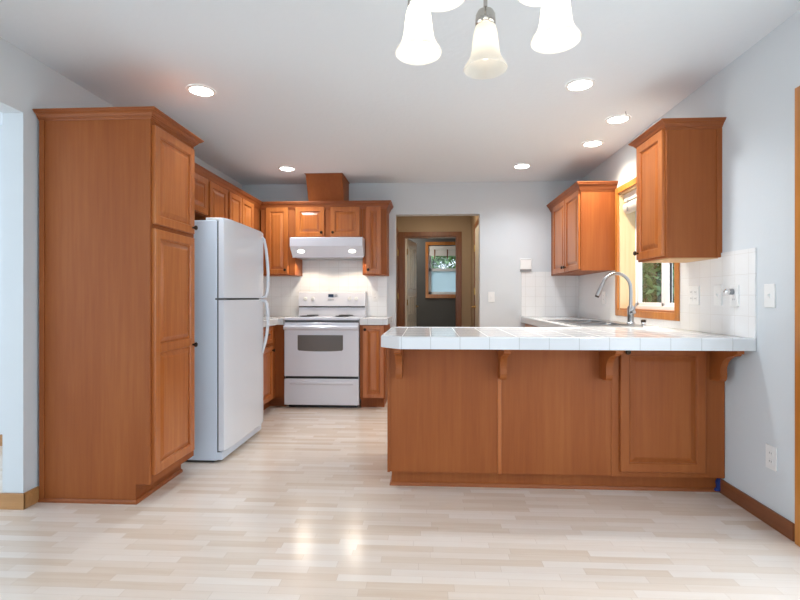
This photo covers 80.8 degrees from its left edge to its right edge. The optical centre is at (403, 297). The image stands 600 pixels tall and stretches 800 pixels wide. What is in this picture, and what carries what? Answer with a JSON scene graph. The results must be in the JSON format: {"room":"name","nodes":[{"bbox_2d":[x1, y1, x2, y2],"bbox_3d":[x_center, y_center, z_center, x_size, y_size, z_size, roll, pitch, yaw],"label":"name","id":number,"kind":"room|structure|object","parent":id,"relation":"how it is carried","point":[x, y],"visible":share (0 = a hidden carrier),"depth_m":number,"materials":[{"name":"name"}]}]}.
{"room":"kitchen","nodes":[
{"label":"kitchen","id":0,"kind":"room"},
{"bbox_2d":[0,125,1,433],"bbox_3d":[-3.548,-0.096,3.644,2.945,2.425,0.120,0,0,3],"label":"wall","id":1,"kind":"structure","parent":0,"point":[0,125],"depth_m":3.56,"materials":[{"name":"white paint"}]},
{"bbox_2d":[0,37,241,492],"bbox_3d":[-2.123,-0.096,1.524,0.115,2.425,7.830,0,0,3],"label":"wall","id":2,"kind":"structure","parent":0,"point":[27,84],"depth_m":2.50,"materials":[{"name":"white paint"}]},
{"bbox_2d":[0,486,38,509],"bbox_3d":[-2.072,1.075,2.531,0.141,0.085,0.104,0,0,3],"label":"baseboard","id":3,"kind":"structure","parent":2,"relation":"attached to","point":[12,501],"depth_m":2.48,"materials":[{"name":"brown wood"}]},
{"bbox_2d":[195,173,207,216],"bbox_3d":[-1.785,-0.828,3.520,0.358,0.310,0.780,0,0,3],"label":"upper cabinet","id":4,"kind":"object","parent":2,"relation":"attached to","point":[201,183],"visible":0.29,"depth_m":3.77,"materials":[{"name":"brown wood"}]},
{"bbox_2d":[195,181,227,219],"bbox_3d":[-1.756,-0.616,4.104,0.358,0.735,0.380,0,0,3],"label":"upper cabinet","id":5,"kind":"object","parent":2,"relation":"attached to","point":[217,195],"visible":0.24,"depth_m":4.04,"materials":[{"name":"brown wood"}]},
{"bbox_2d":[228,191,260,230],"bbox_3d":[-1.718,-0.616,4.851,0.358,0.735,1.105,0,0,3],"label":"upper cabinet","id":6,"kind":"object","parent":2,"relation":"attached to","point":[240,210],"visible":0.17,"depth_m":4.62,"materials":[{"name":"brown wood"}]},
{"bbox_2d":[0,0,799,184],"bbox_3d":[-1.523,-1.338,1.554,7.200,0.060,7.950,0,0,3],"label":"ceiling","id":7,"kind":"structure","parent":0,"point":[307,86],"depth_m":2.76,"materials":[{"name":"white paint"}]},
{"bbox_2d":[186,84,215,96],"bbox_3d":[-1.277,-1.303,2.961,0.176,0.008,0.176,0,0,3],"label":"recessed light","id":8,"kind":"object","parent":7,"relation":"in","point":[195,89],"visible":1,"depth_m":2.95,"materials":[{"name":"white"}]},
{"bbox_2d":[278,166,295,170],"bbox_3d":[-1.181,-1.303,4.746,0.176,0.008,0.176,0,0,3],"label":"recessed light","id":9,"kind":"object","parent":7,"relation":"in","point":[283,168],"visible":1,"depth_m":4.73,"materials":[{"name":"white"}]},
{"bbox_2d":[395,0,581,79],"bbox_3d":[0.245,-1.035,1.367,0.551,0.546,0.546,0,0,3],"label":"chandelier","id":10,"kind":"object","parent":7,"relation":"hanging from","point":[557,32],"visible":1,"depth_m":1.45,"materials":[{"name":"white glass"}]},
{"bbox_2d":[513,164,530,168],"bbox_3d":[1.169,-1.303,4.657,0.176,0.008,0.176,0,0,3],"label":"recessed light","id":11,"kind":"object","parent":7,"relation":"in","point":[517,166],"visible":1,"depth_m":4.66,"materials":[{"name":"white"}]},
{"bbox_2d":[565,78,594,91],"bbox_3d":[1.078,-1.303,2.879,0.176,0.008,0.176,0,0,3],"label":"recessed light","id":12,"kind":"object","parent":7,"relation":"in","point":[581,84],"visible":1,"depth_m":2.87,"materials":[{"name":"white"}]},
{"bbox_2d":[582,140,603,146],"bbox_3d":[1.595,-1.303,3.974,0.176,0.008,0.176,0,0,3],"label":"recessed light","id":13,"kind":"object","parent":7,"relation":"in","point":[592,143],"visible":1,"depth_m":3.96,"materials":[{"name":"white"}]},
{"bbox_2d":[605,114,630,123],"bbox_3d":[1.564,-1.303,3.435,0.176,0.008,0.176,0,0,3],"label":"recessed light","id":14,"kind":"object","parent":7,"relation":"in","point":[617,119],"visible":1,"depth_m":3.43,"materials":[{"name":"white"}]},
{"bbox_2d":[0,402,799,599],"bbox_3d":[-1.449,1.142,3.027,7.200,0.050,10.900,0,0,3],"label":"floor","id":15,"kind":"structure","parent":0,"point":[307,507],"depth_m":2.19,"materials":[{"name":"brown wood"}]},
{"bbox_2d":[32,106,203,504],"bbox_3d":[-1.651,0.048,2.797,0.679,2.138,0.560,0,0,3],"label":"pantry cabinet","id":16,"kind":"object","parent":15,"relation":"on","point":[117,227],"visible":1,"depth_m":2.57,"materials":[{"name":"brown wood"}]},
{"bbox_2d":[185,217,269,461],"bbox_3d":[-1.533,0.285,3.574,0.816,1.663,0.767,0,0,3],"label":"refrigerator","id":17,"kind":"object","parent":15,"relation":"on","point":[229,351],"visible":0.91,"depth_m":3.22,"materials":[{"name":"white metal"}]},
{"bbox_2d":[263,325,286,409],"bbox_3d":[-1.565,0.695,4.720,0.676,0.845,1.390,0,0,3],"label":"base cabinet","id":18,"kind":"object","parent":15,"relation":"on","point":[273,355],"visible":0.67,"depth_m":4.77,"materials":[{"name":"brown wood"}]},
{"bbox_2d":[263,316,292,326],"bbox_3d":[-1.562,0.239,4.711,0.665,0.066,1.391,0,0,3],"label":"countertop","id":19,"kind":"structure","parent":18,"relation":"on","point":[274,320],"depth_m":4.76,"materials":[{"name":"tile"}]},
{"bbox_2d":[283,291,365,407],"bbox_3d":[-0.821,0.522,5.030,0.764,1.190,0.655,0,0,3],"label":"stove","id":20,"kind":"object","parent":15,"relation":"on","point":[322,343],"visible":1,"depth_m":4.75,"materials":[{"name":"white metal"}]},
{"bbox_2d":[284,316,365,319],"bbox_3d":[-0.821,0.212,5.023,0.764,0.024,0.550,0,0,3],"label":"cooktop","id":21,"kind":"object","parent":20,"relation":"in","point":[294,317],"depth_m":4.77,"materials":[{"name":"white metal"}]},
{"bbox_2d":[360,324,389,406],"bbox_3d":[-0.304,0.695,5.022,0.255,0.845,0.659,0,0,3],"label":"base cabinet","id":22,"kind":"object","parent":15,"relation":"on","point":[373,357],"visible":0.98,"depth_m":4.73,"materials":[{"name":"brown wood"}]},
{"bbox_2d":[360,316,391,324],"bbox_3d":[-0.290,0.239,5.029,0.283,0.066,0.626,0,0,3],"label":"countertop","id":23,"kind":"structure","parent":22,"relation":"on","point":[369,320],"depth_m":4.72,"materials":[{"name":"tile"}]},
{"bbox_2d":[387,348,743,491],"bbox_3d":[0.869,0.695,2.896,1.917,0.845,0.847,0,0,3],"label":"base cabinet","id":24,"kind":"object","parent":15,"relation":"on","point":[639,420],"visible":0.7,"depth_m":2.72,"materials":[{"name":"brown wood"}]},
{"bbox_2d":[381,316,755,350],"bbox_3d":[0.907,0.239,3.871,1.940,0.066,2.830,0,0,3],"label":"countertop","id":25,"kind":"structure","parent":24,"relation":"on","point":[548,335],"depth_m":2.50,"materials":[{"name":"tile"}]},
{"bbox_2d":[549,320,643,326],"bbox_3d":[1.544,0.291,3.897,0.454,0.182,0.924,0,0,3],"label":"sink","id":26,"kind":"object","parent":25,"relation":"in","point":[589,323],"visible":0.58,"depth_m":3.88,"materials":[{"name":"silver metal"}]},
{"bbox_2d":[595,272,637,323],"bbox_3d":[1.635,-0.002,3.623,0.298,0.403,0.097,0,0,3],"label":"faucet","id":27,"kind":"object","parent":25,"relation":"on","point":[631,311],"visible":1,"depth_m":3.63,"materials":[{"name":"silver metal"}]},
{"bbox_2d":[641,319,645,325],"bbox_3d":[1.790,0.185,3.514,0.038,0.048,0.038,0,0,3],"label":"air gap cap","id":28,"kind":"object","parent":25,"relation":"on","point":[643,322],"visible":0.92,"depth_m":3.50,"materials":[{"name":"silver metal"}]},
{"bbox_2d":[714,478,719,490],"bbox_3d":[1.800,1.067,2.698,0.033,0.076,0.022,0,0,3],"label":"scrap","id":29,"kind":"object","parent":24,"relation":"attached to","point":[717,488],"visible":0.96,"depth_m":2.69,"materials":[{"name":"blue"}]},
{"bbox_2d":[242,181,576,327],"bbox_3d":[0.145,-0.096,5.389,4.255,2.425,0.120,0,0,3],"label":"wall","id":30,"kind":"structure","parent":0,"point":[515,217],"depth_m":5.29,"materials":[{"name":"white paint"}]},
{"bbox_2d":[261,207,301,275],"bbox_3d":[-1.360,-0.616,5.226,0.375,0.735,0.356,0,0,3],"label":"upper cabinet","id":31,"kind":"object","parent":30,"relation":"attached to","point":[277,223],"visible":0.84,"depth_m":5.08,"materials":[{"name":"brown wood"}]},
{"bbox_2d":[259,260,386,315],"bbox_3d":[-1.026,-0.188,5.385,1.669,0.791,0.008,0,0,3],"label":"tile backsplash","id":32,"kind":"structure","parent":30,"relation":"attached to","point":[282,298],"depth_m":5.38,"materials":[{"name":"white tile"}]},
{"bbox_2d":[372,291,377,300],"bbox_3d":[-0.330,-0.023,5.342,0.072,0.116,0.008,0,0,3],"label":"wall outlet","id":33,"kind":"object","parent":32,"relation":"attached to","point":[374,293],"visible":1,"depth_m":5.34,"materials":[{"name":"white plastic"}]},
{"bbox_2d":[295,207,362,236],"bbox_3d":[-0.806,-0.816,5.197,0.731,0.335,0.356,0,0,3],"label":"upper cabinet","id":34,"kind":"object","parent":30,"relation":"attached to","point":[309,221],"visible":0.92,"depth_m":5.05,"materials":[{"name":"brown wood"}]},
{"bbox_2d":[304,173,349,200],"bbox_3d":[-0.833,-1.155,5.150,0.407,0.335,0.458,0,0,3],"label":"duct cover","id":35,"kind":"object","parent":34,"relation":"on","point":[320,186],"visible":0.8,"depth_m":5.00,"materials":[{"name":"brown wood"}]},
{"bbox_2d":[290,237,364,260],"bbox_3d":[-0.798,-0.530,5.122,0.760,0.205,0.490,0,0,3],"label":"range hood","id":36,"kind":"object","parent":34,"relation":"attached to","point":[303,248],"visible":0.99,"depth_m":4.90,"materials":[{"name":"white metal"}]},
{"bbox_2d":[363,206,388,275],"bbox_3d":[-0.309,-0.616,5.172,0.260,0.735,0.356,0,0,3],"label":"upper cabinet","id":37,"kind":"object","parent":30,"relation":"attached to","point":[375,219],"visible":0.99,"depth_m":5.03,"materials":[{"name":"brown wood"}]},
{"bbox_2d":[195,163,392,212],"bbox_3d":[-0.899,-0.997,4.236,1.444,0.080,2.290,0,0,3],"label":"crown molding","id":38,"kind":"structure","parent":37,"relation":"attached to","point":[385,204],"depth_m":5.02,"materials":[{"name":"brown wood"}]},
{"bbox_2d":[488,292,494,301],"bbox_3d":[0.982,-0.011,5.279,0.072,0.116,0.016,0,0,3],"label":"light switch","id":39,"kind":"object","parent":30,"relation":"attached to","point":[491,295],"visible":1,"depth_m":5.28,"materials":[{"name":"white plastic"}]},
{"bbox_2d":[520,259,530,270],"bbox_3d":[1.360,-0.370,5.253,0.125,0.135,0.030,0,0,3],"label":"thermostat","id":40,"kind":"object","parent":30,"relation":"attached to","point":[525,264],"visible":1,"depth_m":5.24,"materials":[{"name":"white plastic"}]},
{"bbox_2d":[521,272,578,316],"bbox_3d":[1.629,-0.043,5.250,0.628,0.501,0.008,0,0,3],"label":"tile backsplash","id":41,"kind":"structure","parent":30,"relation":"attached to","point":[543,294],"depth_m":5.25,"materials":[{"name":"white tile"}]},
{"bbox_2d":[409,238,454,326],"bbox_3d":[0.518,-0.103,8.259,2.800,2.440,0.150,0,0,3],"label":"wall","id":42,"kind":"structure","parent":0,"point":[431,312],"depth_m":8.19,"materials":[{"name":"grey paint"}]},
{"bbox_2d":[426,242,454,297],"bbox_3d":[0.823,-0.486,8.215,0.892,0.979,0.128,0,0,3],"label":"window","id":43,"kind":"structure","parent":42,"relation":"in","point":[440,282],"depth_m":8.24,"materials":[{"name":"brown wood"}]},
{"bbox_2d":[429,246,454,258],"bbox_3d":[0.821,-0.793,8.189,0.768,0.220,0.049,0,0,3],"label":"window blind","id":44,"kind":"object","parent":43,"relation":"attached to","point":[434,251],"visible":0.66,"depth_m":8.18,"materials":[{"name":"white fabric"}]},
{"bbox_2d":[398,216,470,326],"bbox_3d":[0.457,-0.103,7.046,2.800,2.440,0.120,0,0,3],"label":"wall","id":45,"kind":"structure","parent":0,"point":[462,224],"depth_m":6.97,"materials":[{"name":"beige paint"}]},
{"bbox_2d":[399,232,461,326],"bbox_3d":[0.406,0.067,7.373,0.937,2.100,0.801,0,0,3],"label":"door","id":46,"kind":"structure","parent":45,"relation":"in","point":[402,235],"depth_m":7.00,"materials":[{"name":"brown wood"}]},
{"bbox_2d":[471,216,478,326],"bbox_3d":[1.004,-0.103,6.182,0.100,2.440,1.550,0,0,3],"label":"wall","id":47,"kind":"structure","parent":0,"point":[473,218],"depth_m":6.74,"materials":[{"name":"beige paint"}]},
{"bbox_2d":[471,218,478,326],"bbox_3d":[0.912,0.062,5.936,0.079,2.110,0.910,0,0,3],"label":"door","id":48,"kind":"structure","parent":47,"relation":"in","point":[476,225],"depth_m":6.11,"materials":[{"name":"beige wood"}]},
{"bbox_2d":[579,9,799,523],"bbox_3d":[1.847,-0.096,1.323,0.190,2.425,7.830,0,0,3],"label":"wall","id":49,"kind":"structure","parent":0,"point":[755,92],"depth_m":2.37,"materials":[{"name":"white paint"}]},
{"bbox_2d":[546,181,617,275],"bbox_3d":[1.744,-0.642,4.708,0.358,0.789,1.080,0,0,3],"label":"upper cabinet","id":50,"kind":"object","parent":49,"relation":"attached to","point":[583,215],"visible":0.99,"depth_m":4.22,"materials":[{"name":"brown wood"}]},
{"bbox_2d":[615,177,679,320],"bbox_3d":[1.954,-0.408,3.653,0.203,1.124,1.059,0,0,3],"label":"window","id":51,"kind":"structure","parent":49,"relation":"in","point":[626,263],"depth_m":4.11,"materials":[{"name":"brown wood"}]},
{"bbox_2d":[622,189,635,213],"bbox_3d":[1.933,-0.820,3.656,0.091,0.167,0.919,0,0,3],"label":"window blind","id":52,"kind":"object","parent":51,"relation":"attached to","point":[629,207],"visible":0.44,"depth_m":3.99,"materials":[{"name":"white fabric"}]},
{"bbox_2d":[579,248,756,338],"bbox_3d":[1.875,-0.025,3.824,0.008,0.466,2.833,0,0,3],"label":"tile backsplash","id":53,"kind":"structure","parent":49,"relation":"attached to","point":[739,267],"depth_m":2.80,"materials":[{"name":"white tile"}]},
{"bbox_2d":[602,292,605,303],"bbox_3d":[1.900,-0.003,4.470,0.008,0.116,0.072,0,0,3],"label":"wall outlet","id":54,"kind":"object","parent":53,"relation":"attached to","point":[603,293],"visible":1,"depth_m":4.46,"materials":[{"name":"white plastic"}]},
{"bbox_2d":[688,286,699,304],"bbox_3d":[1.823,-0.016,2.957,0.008,0.116,0.118,0,0,3],"label":"wall outlet","id":55,"kind":"object","parent":53,"relation":"attached to","point":[693,291],"visible":1,"depth_m":2.95,"materials":[{"name":"white plastic"}]},
{"bbox_2d":[714,285,721,304],"bbox_3d":[1.806,-0.016,2.712,0.016,0.116,0.072,0,0,3],"label":"light switch","id":56,"kind":"object","parent":53,"relation":"attached to","point":[717,288],"visible":1,"depth_m":2.70,"materials":[{"name":"white plastic"}]},
{"bbox_2d":[730,285,738,306],"bbox_3d":[1.803,-0.011,2.567,0.008,0.116,0.072,0,0,3],"label":"wall outlet","id":57,"kind":"object","parent":53,"relation":"attached to","point":[734,299],"visible":1,"depth_m":2.55,"materials":[{"name":"white plastic"}]},
{"bbox_2d":[723,289,733,294],"bbox_3d":[1.777,-0.035,2.573,0.046,0.033,0.032,0,0,3],"label":"plug","id":58,"kind":"object","parent":57,"relation":"attached to","point":[726,291],"visible":1,"depth_m":2.56,"materials":[{"name":"grey plastic"}]},
{"bbox_2d":[628,117,726,262],"bbox_3d":[1.653,-0.625,2.888,0.356,0.792,0.455,0,0,3],"label":"upper cabinet","id":59,"kind":"object","parent":49,"relation":"attached to","point":[679,160],"visible":1,"depth_m":2.71,"materials":[{"name":"brown wood"}]},
{"bbox_2d":[718,478,794,541],"bbox_3d":[1.802,1.076,2.432,0.013,0.082,0.560,0,0,3],"label":"baseboard","id":60,"kind":"structure","parent":49,"relation":"attached to","point":[784,526],"depth_m":2.37,"materials":[{"name":"brown wood"}]},
{"bbox_2d":[764,284,775,307],"bbox_3d":[1.794,-0.011,2.312,0.016,0.116,0.072,0,0,3],"label":"light switch","id":61,"kind":"object","parent":49,"relation":"attached to","point":[769,289],"visible":1,"depth_m":2.30,"materials":[{"name":"white plastic"}]},
{"bbox_2d":[766,443,776,471],"bbox_3d":[1.798,0.781,2.302,0.008,0.116,0.072,0,0,3],"label":"wall outlet","id":62,"kind":"object","parent":49,"relation":"attached to","point":[771,451],"visible":1,"depth_m":2.29,"materials":[{"name":"white plastic"}]},
{"bbox_2d":[795,86,799,546],"bbox_3d":[1.828,0.082,1.117,0.208,2.070,2.035,0,0,3],"label":"door frame","id":63,"kind":"structure","parent":49,"relation":"in","point":[797,90],"depth_m":2.12,"materials":[{"name":"brown wood"}]},
{"bbox_3d":[-0.184,-0.103,6.242,0.100,2.440,1.550,0,0,3],"label":"wall","id":64,"kind":"structure","parent":0,"visible":0},
{"bbox_2d":[396,227,398,326],"bbox_3d":[-0.115,0.062,6.509,0.032,2.110,0.930,0,0,3],"label":"door frame","id":65,"kind":"structure","parent":64,"relation":"in","point":[397,231],"depth_m":6.86,"materials":[{"name":"brown wood"}]},
{"label":"outside","id":66,"kind":"structure","parent":0,"visible":0},
{"bbox_3d":[-2.378,1.297,12.361,10.000,0.240,7.550,0,0,3],"label":"ground","id":67,"kind":"structure","parent":66,"visible":0},
{"bbox_2d":[431,256,454,267],"bbox_3d":[1.209,-0.186,10.558,3.081,2.748,1.682,0,0,5],"label":"shrub","id":68,"kind":"object","parent":67,"relation":"on","point":[435,263],"visible":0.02,"depth_m":10.19,"materials":[{"name":"green plant"}]},
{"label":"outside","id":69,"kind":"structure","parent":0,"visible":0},
{"bbox_3d":[7.143,1.297,2.642,10.000,0.240,22.000,0,0,3],"label":"ground","id":70,"kind":"structure","parent":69,"visible":0},
{"bbox_2d":[642,262,673,302],"bbox_3d":[3.548,-0.082,5.943,1.704,2.535,2.312,0,0,3],"label":"shrub","id":71,"kind":"object","parent":70,"relation":"on","point":[651,274],"visible":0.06,"depth_m":5.59,"materials":[{"name":"green plant"}]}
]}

